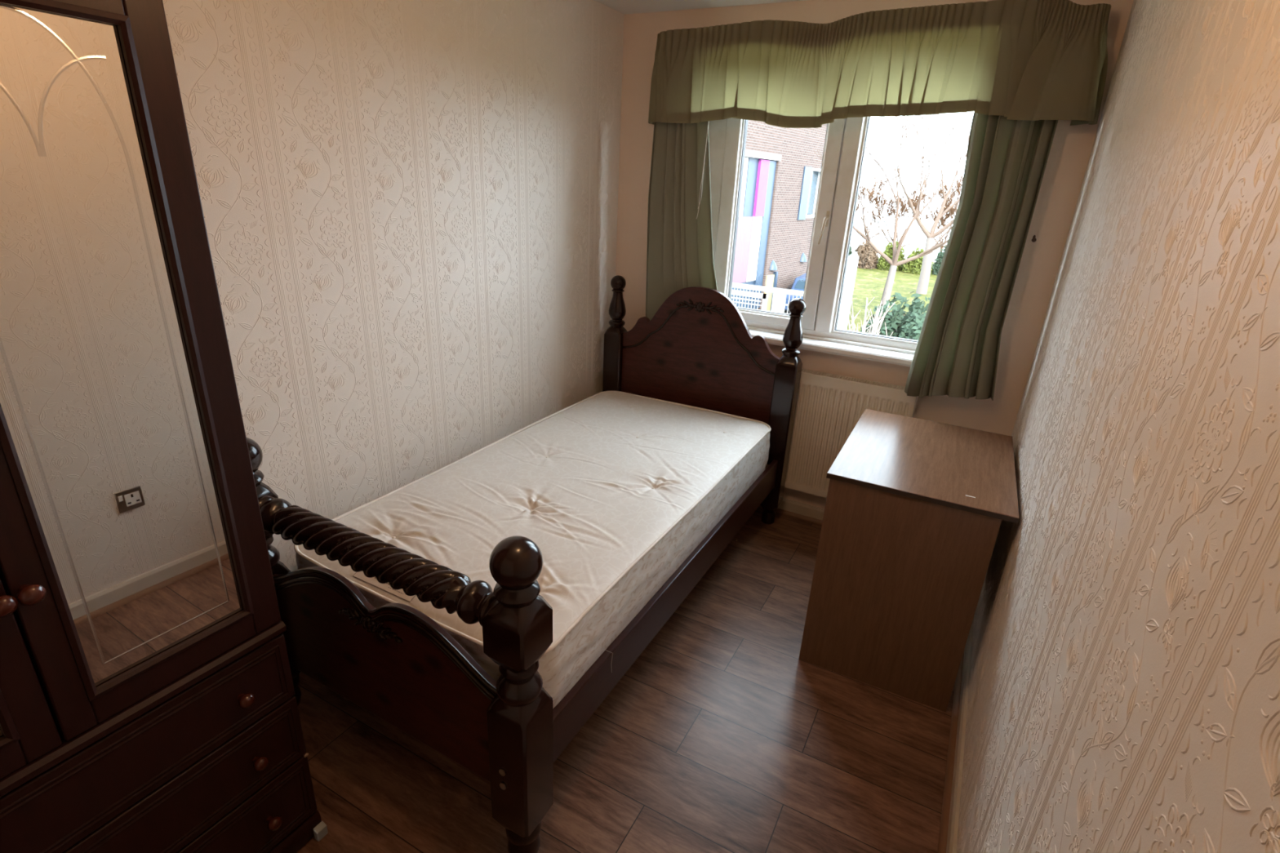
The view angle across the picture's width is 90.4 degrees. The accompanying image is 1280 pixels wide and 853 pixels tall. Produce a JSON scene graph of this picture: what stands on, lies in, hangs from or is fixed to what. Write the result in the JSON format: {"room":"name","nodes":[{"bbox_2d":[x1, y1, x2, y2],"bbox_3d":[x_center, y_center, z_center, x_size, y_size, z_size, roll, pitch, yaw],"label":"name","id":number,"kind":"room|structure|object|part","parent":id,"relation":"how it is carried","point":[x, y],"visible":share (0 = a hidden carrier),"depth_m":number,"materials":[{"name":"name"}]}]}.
{"room":"bedroom","nodes":[
{"label":"bedroom","id":0,"kind":"room"},
{"bbox_2d":[162,0,624,571],"bbox_3d":[-1.155,-0.293,1.868,0.102,2.413,4.100,14,24,25],"label":"wall","id":1,"kind":"structure","parent":0,"point":[410,207],"depth_m":2.22,"materials":[{"name":"beige paper"}]},
{"bbox_2d":[296,507,955,852],"bbox_3d":[-0.224,1.085,1.918,2.277,0.100,4.450,14,24,25],"label":"floor","id":2,"kind":"structure","parent":0,"point":[717,737],"depth_m":1.96,"materials":[{"name":"brown wood"}]},
{"bbox_2d":[0,0,321,852],"bbox_3d":[-1.204,0.207,1.104,0.540,2.030,0.845,14,24,27],"label":"wardrobe","id":3,"kind":"object","parent":2,"relation":"on","point":[147,705],"visible":1,"depth_m":1.10,"materials":[{"name":"brown wood"}]},
{"bbox_2d":[0,727,4,737],"bbox_3d":[-1.101,0.044,0.742,0.006,1.120,0.309,14,24,27],"label":"mirror","id":4,"kind":"object","parent":3,"relation":"attached to","point":[2,729],"depth_m":1.05,"materials":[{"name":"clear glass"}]},
{"bbox_3d":[-0.995,0.277,0.988,0.042,0.034,0.034,14,24,27],"label":"door knob","id":5,"kind":"part","parent":3,"relation":"part of","materials":[{"name":"brown wood"}]},
{"bbox_3d":[-1.090,0.047,0.736,0.014,1.122,0.311,14,24,27],"label":"door moulding","id":6,"kind":"part","parent":3,"relation":"part of","materials":[{"name":"brown wood"}]},
{"bbox_3d":[-1.101,0.043,0.736,0.022,1.238,0.409,14,24,27],"label":"door","id":7,"kind":"part","parent":3,"relation":"part of","materials":[{"name":"brown wood"}]},
{"bbox_3d":[-0.978,0.267,1.017,0.042,0.034,0.034,14,24,27],"label":"door knob","id":8,"kind":"part","parent":3,"relation":"part of","materials":[{"name":"brown wood"}]},
{"bbox_2d":[0,3,243,687],"bbox_3d":[-0.902,-0.072,1.068,0.006,1.120,0.299,14,24,27],"label":"mirror","id":9,"kind":"object","parent":3,"relation":"attached to","point":[110,479],"depth_m":1.05,"materials":[{"name":"clear glass"}]},
{"bbox_3d":[-0.892,-0.070,1.062,0.014,1.122,0.301,14,24,27],"label":"door moulding","id":10,"kind":"part","parent":3,"relation":"part of","materials":[{"name":"brown wood"}]},
{"bbox_3d":[-1.028,0.576,1.129,0.034,0.026,0.815,14,24,27],"label":"waist moulding","id":11,"kind":"part","parent":3,"relation":"part of","materials":[{"name":"brown wood"}]},
{"bbox_3d":[-1.023,0.679,1.165,0.006,0.145,0.771,14,24,27],"label":"drawer moulding","id":12,"kind":"part","parent":3,"relation":"part of","materials":[{"name":"brown wood"}]},
{"bbox_3d":[-1.198,0.635,1.256,0.403,0.180,0.806,14,24,27],"label":"drawer","id":13,"kind":"part","parent":3,"relation":"part of","materials":[{"name":"brown wood"}]},
{"bbox_3d":[-1.207,0.809,1.323,0.403,0.182,0.806,14,24,27],"label":"drawer","id":14,"kind":"part","parent":3,"relation":"part of","materials":[{"name":"brown wood"}]},
{"bbox_3d":[-1.032,0.854,1.233,0.006,0.147,0.771,14,24,27],"label":"drawer moulding","id":15,"kind":"part","parent":3,"relation":"part of","materials":[{"name":"brown wood"}]},
{"bbox_3d":[-0.867,0.600,1.394,0.037,0.032,0.032,14,24,27],"label":"drawer knob","id":16,"kind":"part","parent":3,"relation":"part of","materials":[{"name":"brown wood"}]},
{"bbox_3d":[-1.216,0.990,1.394,0.403,0.194,0.806,14,24,27],"label":"drawer","id":17,"kind":"part","parent":3,"relation":"part of","materials":[{"name":"brown wood"}]},
{"bbox_3d":[-1.042,1.034,1.303,0.006,0.159,0.771,14,24,27],"label":"drawer moulding","id":18,"kind":"part","parent":3,"relation":"part of","materials":[{"name":"brown wood"}]},
{"bbox_3d":[-0.876,0.774,1.462,0.037,0.032,0.032,14,24,27],"label":"drawer knob","id":19,"kind":"part","parent":3,"relation":"part of","materials":[{"name":"brown wood"}]},
{"bbox_3d":[-0.885,0.956,1.533,0.037,0.032,0.032,14,24,27],"label":"drawer knob","id":20,"kind":"part","parent":3,"relation":"part of","materials":[{"name":"brown wood"}]},
{"bbox_2d":[312,821,328,841],"bbox_3d":[-0.846,1.072,1.681,0.017,0.037,0.029,14,24,25],"label":"wedge","id":21,"kind":"object","parent":2,"relation":"on","point":[320,831],"visible":1,"depth_m":1.68,"materials":[{"name":"grey plastic"}]},
{"bbox_2d":[246,275,806,852],"bbox_3d":[-0.211,0.162,2.513,1.081,1.187,2.178,14,24,25],"label":"frame","id":22,"kind":"object","parent":2,"relation":"on","point":[393,661],"visible":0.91,"depth_m":1.71,"materials":[{"name":"brown wood"}]},
{"bbox_3d":[-1.131,0.475,1.913,0.114,0.953,0.114,14,24,25],"label":"bed post","id":23,"kind":"part","parent":22,"relation":"part of","materials":[{"name":"brown wood"}]},
{"bbox_3d":[-0.694,0.325,1.607,0.863,0.101,0.101,14,24,25],"label":"rope twist rail","id":24,"kind":"part","parent":22,"relation":"part of","materials":[{"name":"brown wood"}]},
{"bbox_3d":[-0.709,0.516,1.668,0.866,0.121,0.008,14,24,25],"label":"carved moulding","id":25,"kind":"part","parent":22,"relation":"part of","materials":[{"name":"brown wood"}]},
{"bbox_3d":[-0.708,0.503,1.663,0.868,0.126,0.013,14,24,25],"label":"carved moulding","id":26,"kind":"part","parent":22,"relation":"part of","materials":[{"name":"brown wood"}]},
{"bbox_3d":[-0.709,0.625,1.720,0.864,0.433,0.020,14,24,25],"label":"footboard","id":27,"kind":"part","parent":22,"relation":"part of","materials":[{"name":"brown wood"}]},
{"bbox_3d":[-0.707,0.483,1.655,0.868,0.126,0.013,14,24,25],"label":"carved moulding","id":28,"kind":"part","parent":22,"relation":"part of","materials":[{"name":"brown wood"}]},
{"bbox_3d":[-0.282,0.680,1.498,0.114,0.953,0.114,14,24,25],"label":"bed post","id":29,"kind":"part","parent":22,"relation":"part of","materials":[{"name":"brown wood"}]},
{"bbox_2d":[293,391,771,708],"bbox_3d":[-0.203,0.282,2.517,0.998,0.263,1.908,14,24,25],"label":"mattress","id":30,"kind":"object","parent":22,"relation":"on","point":[615,491],"visible":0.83,"depth_m":2.19,"materials":[{"name":"white fabric"}]},
{"bbox_2d":[352,572,414,602],"bbox_3d":[-0.705,0.435,1.769,0.226,0.016,0.046,14,24,25],"label":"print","id":31,"kind":"object","parent":30,"relation":"on","point":[384,590],"depth_m":1.75,"materials":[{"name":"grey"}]},
{"bbox_3d":[-0.142,-0.249,3.579,0.104,1.187,0.104,14,24,25],"label":"bed post","id":32,"kind":"part","parent":22,"relation":"part of","materials":[{"name":"brown wood"}]},
{"bbox_3d":[0.214,0.529,2.409,0.024,0.150,1.960,14,24,25],"label":"rail","id":33,"kind":"part","parent":22,"relation":"part of","materials":[{"name":"brown wood"}]},
{"bbox_3d":[0.293,-0.470,3.229,0.870,0.290,0.013,14,24,25],"label":"carved moulding","id":34,"kind":"part","parent":22,"relation":"part of","materials":[{"name":"brown wood"}]},
{"bbox_3d":[0.288,-0.235,3.335,0.872,0.980,0.028,14,24,25],"label":"headboard","id":35,"kind":"part","parent":22,"relation":"part of","materials":[{"name":"brown wood"}]},
{"bbox_3d":[0.707,-0.044,3.164,0.104,1.187,0.104,14,24,25],"label":"bed post","id":36,"kind":"part","parent":22,"relation":"part of","materials":[{"name":"brown wood"}]},
{"bbox_2d":[799,408,1019,712],"bbox_3d":[1.036,0.461,2.468,0.567,0.783,0.776,13,23,25],"label":"desk","id":37,"kind":"object","parent":2,"relation":"on","point":[915,508],"visible":1,"depth_m":2.16,"materials":[{"name":"laminate"}]},
{"bbox_2d":[595,0,804,13],"bbox_3d":[-0.104,-1.254,1.007,2.277,0.100,4.450,14,24,25],"label":"ceiling","id":38,"kind":"structure","parent":0,"point":[624,6],"depth_m":2.89,"materials":[{"name":"paint"}]},
{"bbox_2d":[615,0,1133,508],"bbox_3d":[0.836,-0.710,3.200,2.277,2.413,0.250,14,24,25],"label":"wall","id":39,"kind":"structure","parent":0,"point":[1071,148],"depth_m":2.84,"materials":[{"name":"paint"}]},
{"bbox_2d":[758,505,822,524],"bbox_3d":[0.708,0.449,3.510,2.009,0.018,0.018,14,24,25],"label":"trim","id":40,"kind":"structure","parent":39,"relation":"attached to","point":[778,510],"depth_m":3.43,"materials":[{"name":"brown wood"}]},
{"bbox_2d":[777,497,824,520],"bbox_3d":[0.717,0.416,3.512,2.043,0.080,0.015,14,24,25],"label":"baseboard","id":41,"kind":"structure","parent":39,"relation":"attached to","point":[805,509],"depth_m":3.42,"materials":[{"name":"beige paint"}]},
{"bbox_2d":[708,116,918,366],"bbox_3d":[0.872,-1.016,2.943,1.430,1.310,0.209,14,24,25],"label":"window","id":42,"kind":"structure","parent":39,"relation":"attached to","point":[846,139],"depth_m":3.07,"materials":[{"name":"white plastic"}]},
{"bbox_3d":[0.661,-1.093,3.099,0.559,1.174,0.056,14,24,25],"label":"sash","id":43,"kind":"part","parent":42,"relation":"part of","materials":[{"name":"white plastic"}]},
{"bbox_3d":[0.866,-0.932,2.979,0.046,0.151,0.025,-14,27,-37],"label":"handle","id":44,"kind":"part","parent":42,"relation":"part of","materials":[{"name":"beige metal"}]},
{"bbox_3d":[0.825,-0.411,3.145,1.430,0.034,0.138,14,24,25],"label":"sill","id":45,"kind":"part","parent":42,"relation":"part of","materials":[{"name":"white plastic"}]},
{"bbox_2d":[784,368,917,497],"bbox_3d":[0.885,0.122,3.261,0.967,0.822,0.098,14,24,25],"label":"radiator","id":46,"kind":"object","parent":39,"relation":"attached to","point":[828,407],"visible":0.42,"depth_m":3.13,"materials":[{"name":"beige metal"}]},
{"bbox_2d":[800,368,906,393],"bbox_3d":[0.875,-0.255,3.113,0.912,0.014,0.067,14,24,25],"label":"grille","id":47,"kind":"object","parent":46,"relation":"attached to","point":[809,375],"depth_m":3.03,"materials":[{"name":"beige metal"}]},
{"bbox_2d":[1031,235,1036,242],"bbox_3d":[1.604,-0.765,2.583,0.017,0.028,0.007,14,24,25],"label":"plug","id":48,"kind":"object","parent":39,"relation":"attached to","point":[1033,239],"visible":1,"depth_m":2.58,"materials":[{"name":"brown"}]},
{"bbox_3d":[0.862,-1.628,2.607,1.742,0.030,0.160,14,24,25],"label":"track","id":49,"kind":"object","parent":39,"relation":"attached to","visible":0},
{"bbox_2d":[645,120,717,320],"bbox_3d":[0.254,-1.079,3.110,0.481,1.410,0.057,14,24,25],"label":"curtain","id":50,"kind":"object","parent":49,"relation":"hanging from","point":[680,255],"visible":0.44,"depth_m":3.15,"materials":[{"name":"green fabric"}]},
{"bbox_2d":[696,124,708,218],"bbox_3d":[0.302,-1.355,2.943,0.028,0.751,0.003,14,24,25],"label":"pull cord","id":51,"kind":"object","parent":49,"relation":"hanging from","point":[708,124],"visible":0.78,"depth_m":3.02,"materials":[{"name":"fabric"}]},
{"bbox_2d":[697,122,708,210],"bbox_3d":[0.306,-1.373,2.934,0.022,0.710,0.003,14,24,25],"label":"pull cord","id":52,"kind":"object","parent":49,"relation":"hanging from","point":[708,122],"visible":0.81,"depth_m":3.00,"materials":[{"name":"fabric"}]},
{"bbox_2d":[648,0,1111,128],"bbox_3d":[0.852,-1.459,2.619,1.843,0.428,0.254,14,24,25],"label":"valance","id":53,"kind":"object","parent":49,"relation":"hanging from","point":[1015,60],"visible":1,"depth_m":2.47,"materials":[{"name":"green fabric"}]},
{"bbox_2d":[904,111,1057,400],"bbox_3d":[1.388,-0.783,2.547,0.354,1.445,0.080,14,24,25],"label":"curtain","id":54,"kind":"object","parent":49,"relation":"hanging from","point":[957,353],"visible":0.73,"depth_m":2.57,"materials":[{"name":"green fabric"}]},
{"bbox_2d":[956,0,1279,852],"bbox_3d":[0.755,0.168,0.934,0.101,2.413,4.100,14,24,25],"label":"wall","id":55,"kind":"structure","parent":0,"point":[1124,691],"depth_m":0.89,"materials":[{"name":"beige paper"}]},
{"bbox_2d":[937,648,964,852],"bbox_3d":[0.625,1.272,1.386,0.018,0.018,4.066,14,24,25],"label":"trim","id":56,"kind":"structure","parent":55,"relation":"attached to","point":[942,845],"depth_m":1.97,"materials":[{"name":"brown"}]},
{"bbox_2d":[946,617,973,852],"bbox_3d":[0.649,1.242,1.381,0.015,0.080,4.099,14,24,25],"label":"baseboard","id":57,"kind":"structure","parent":55,"relation":"attached to","point":[952,839],"depth_m":1.95,"materials":[{"name":"beige paint"}]},
{"label":"outside","id":58,"kind":"structure","parent":0,"visible":0},
{"bbox_2d":[846,257,937,331],"bbox_3d":[6.853,-5.318,27.299,70.000,0.200,47.400,14,24,25],"label":"ground","id":59,"kind":"structure","parent":58,"point":[869,284],"depth_m":31.47,"materials":[{"name":"green plant"}]},
{"bbox_2d":[730,282,804,313],"bbox_3d":[3.598,-3.192,18.537,4.050,1.750,0.120,14,24,25],"label":"fence","id":60,"kind":"object","parent":59,"relation":"on","point":[778,304],"visible":0.23,"depth_m":18.30,"materials":[{"name":"grey paint"}]},
{"bbox_3d":[2.698,-3.409,18.977,1.800,1.550,0.030,14,24,25],"label":"bar panel","id":61,"kind":"part","parent":60,"relation":"part of","materials":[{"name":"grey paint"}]},
{"bbox_3d":[2.774,-3.344,18.957,1.980,1.450,0.080,14,24,25],"label":"gate frame","id":62,"kind":"part","parent":60,"relation":"part of","materials":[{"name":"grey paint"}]},
{"bbox_3d":[3.636,-3.946,18.244,4.050,0.130,0.100,14,24,25],"label":"rail","id":63,"kind":"part","parent":60,"relation":"part of","materials":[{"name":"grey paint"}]},
{"bbox_3d":[3.939,-3.086,18.379,0.330,1.700,0.120,14,24,25],"label":"fence post","id":64,"kind":"part","parent":60,"relation":"part of","materials":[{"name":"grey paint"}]},
{"bbox_3d":[4.717,-2.921,17.990,1.400,1.550,0.030,14,24,25],"label":"bar panel","id":65,"kind":"part","parent":60,"relation":"part of","materials":[{"name":"grey paint"}]},
{"bbox_2d":[730,120,826,311],"bbox_3d":[0.124,-7.067,20.951,6.197,7.016,18.431,17,25,32],"label":"brick building","id":66,"kind":"structure","parent":59,"relation":"on","point":[781,173],"depth_m":22.50,"materials":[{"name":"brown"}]},
{"bbox_3d":[3.191,-4.274,21.952,0.200,1.350,2.669,17,25,32],"label":"panel","id":67,"kind":"part","parent":66,"relation":"part of","materials":[{"name":"white stone"}]},
{"bbox_3d":[3.087,-5.811,21.032,0.240,2.170,1.964,17,25,32],"label":"pink panel","id":68,"kind":"part","parent":66,"relation":"part of","materials":[{"name":"pink"}]},
{"bbox_3d":[3.866,-6.170,22.055,0.260,2.170,0.705,17,25,32],"label":"white panel","id":69,"kind":"part","parent":66,"relation":"part of","materials":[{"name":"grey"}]},
{"bbox_3d":[3.987,-8.011,21.351,0.290,1.780,0.655,17,25,32],"label":"magenta panel","id":70,"kind":"part","parent":66,"relation":"part of","materials":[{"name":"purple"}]},
{"bbox_3d":[4.261,-6.680,22.410,0.280,5.000,0.574,17,25,32],"label":"slate panel","id":71,"kind":"part","parent":66,"relation":"part of","materials":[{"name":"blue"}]},
{"bbox_3d":[4.762,-4.888,23.599,0.050,1.450,0.604,17,25,32],"label":"doorway","id":72,"kind":"part","parent":66,"relation":"part of","materials":[{"name":"white"}]},
{"bbox_2d":[769,260,777,270],"bbox_3d":[4.931,-5.902,23.246,0.197,0.330,0.400,17,25,32],"label":"wall light","id":73,"kind":"object","parent":66,"relation":"attached to","point":[773,266],"depth_m":23.17,"materials":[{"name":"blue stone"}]},
{"bbox_3d":[5.011,-5.028,23.853,0.120,1.550,0.151,17,25,32],"label":"door post","id":74,"kind":"part","parent":66,"relation":"part of","materials":[{"name":"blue stone"}]},
{"bbox_2d":[800,253,806,262],"bbox_3d":[6.594,-6.771,25.421,0.197,0.330,0.400,17,25,32],"label":"wall light","id":75,"kind":"object","parent":66,"relation":"attached to","point":[802,255],"depth_m":25.35,"materials":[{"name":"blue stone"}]},
{"bbox_2d":[784,272,806,313],"bbox_3d":[6.910,-5.064,24.445,1.680,1.400,4.045,14,24,25],"label":"car","id":76,"kind":"object","parent":59,"relation":"on","point":[798,284],"visible":0.04,"depth_m":23.47,"materials":[{"name":"blue paint"}]},
{"bbox_2d":[836,251,858,329],"bbox_3d":[5.595,-3.237,17.371,0.270,3.000,0.200,14,24,25],"label":"pillar","id":77,"kind":"structure","parent":59,"relation":"on","point":[852,262],"depth_m":17.10,"materials":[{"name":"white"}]},
{"bbox_2d":[848,244,853,256],"bbox_3d":[12.832,-11.491,41.116,2.221,2.076,2.194,14,24,25],"label":"leafy shrub","id":78,"kind":"object","parent":59,"relation":"on","point":[851,249],"visible":0.02,"depth_m":40.56,"materials":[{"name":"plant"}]},
{"bbox_2d":[853,240,878,269],"bbox_3d":[14.152,-10.808,39.998,1.858,1.771,1.790,14,24,25],"label":"leafy shrub","id":79,"kind":"object","parent":59,"relation":"on","point":[867,255],"visible":0.77,"depth_m":39.55,"materials":[{"name":"brown plant"}]},
{"bbox_2d":[840,299,894,336],"bbox_3d":[4.800,-1.526,13.606,1.096,2.474,1.243,14,24,25],"label":"bush","id":80,"kind":"object","parent":59,"relation":"on","point":[874,325],"visible":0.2,"depth_m":13.21,"materials":[{"name":"brown plant"}]},
{"bbox_2d":[853,166,914,244],"bbox_3d":[16.572,-15.120,44.955,5.837,6.196,3.635,13,23,23],"label":"bare tree","id":81,"kind":"object","parent":59,"relation":"on","point":[877,175],"visible":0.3,"depth_m":44.58,"materials":[{"name":"brown plant"}]},
{"bbox_2d":[813,113,969,308],"bbox_3d":[9.167,-7.132,20.861,7.543,8.070,3.563,10,22,17],"label":"bare tree","id":82,"kind":"object","parent":59,"relation":"on","point":[886,293],"visible":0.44,"depth_m":20.81,"materials":[{"name":"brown plant"}]},
{"bbox_2d":[876,240,906,271],"bbox_3d":[15.732,-10.648,39.589,1.830,1.886,1.788,14,24,25],"label":"leafy shrub","id":83,"kind":"object","parent":59,"relation":"on","point":[882,263],"visible":0.44,"depth_m":39.29,"materials":[{"name":"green plant"}]},
{"bbox_2d":[859,291,930,340],"bbox_3d":[6.134,-1.814,14.599,2.779,2.566,2.785,14,24,25],"label":"leafy shrub","id":84,"kind":"object","parent":59,"relation":"on","point":[909,326],"visible":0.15,"depth_m":14.14,"materials":[{"name":"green plant"}]},
{"bbox_2d":[858,181,955,247],"bbox_3d":[16.523,-12.868,40.324,5.990,5.359,4.119,19,27,36],"label":"bare tree","id":85,"kind":"object","parent":59,"relation":"on","point":[892,210],"visible":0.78,"depth_m":40.33,"materials":[{"name":"brown plant"}]},
{"bbox_2d":[902,247,933,274],"bbox_3d":[16.966,-10.039,38.583,1.747,1.616,1.924,14,24,25],"label":"leafy shrub","id":86,"kind":"object","parent":59,"relation":"on","point":[914,266],"visible":0.48,"depth_m":38.34,"materials":[{"name":"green plant"}]},
{"bbox_2d":[877,111,973,294],"bbox_3d":[14.123,-10.103,28.367,6.903,8.626,6.158,14,24,25],"label":"bare tree","id":87,"kind":"object","parent":59,"relation":"on","point":[922,285],"visible":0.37,"depth_m":29.70,"materials":[{"name":"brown plant"}]},
{"bbox_2d":[898,175,963,251],"bbox_3d":[20.256,-13.826,42.586,6.683,5.855,3.551,18,26,34],"label":"bare tree","id":88,"kind":"object","parent":59,"relation":"on","point":[957,185],"visible":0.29,"depth_m":42.14,"materials":[{"name":"brown plant"}]},
{"bbox_2d":[931,245,946,275],"bbox_3d":[18.562,-9.947,38.136,1.924,1.891,1.801,14,24,25],"label":"leafy shrub","id":89,"kind":"object","parent":59,"relation":"on","point":[935,267],"visible":0.27,"depth_m":38.16,"materials":[{"name":"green plant"}]},
{"bbox_2d":[922,166,964,236],"bbox_3d":[20.859,-12.530,38.803,6.887,6.243,4.987,14,24,25],"label":"bare tree","id":90,"kind":"object","parent":59,"relation":"on","point":[952,211],"visible":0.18,"depth_m":39.13,"materials":[{"name":"brown plant"}]}
]}

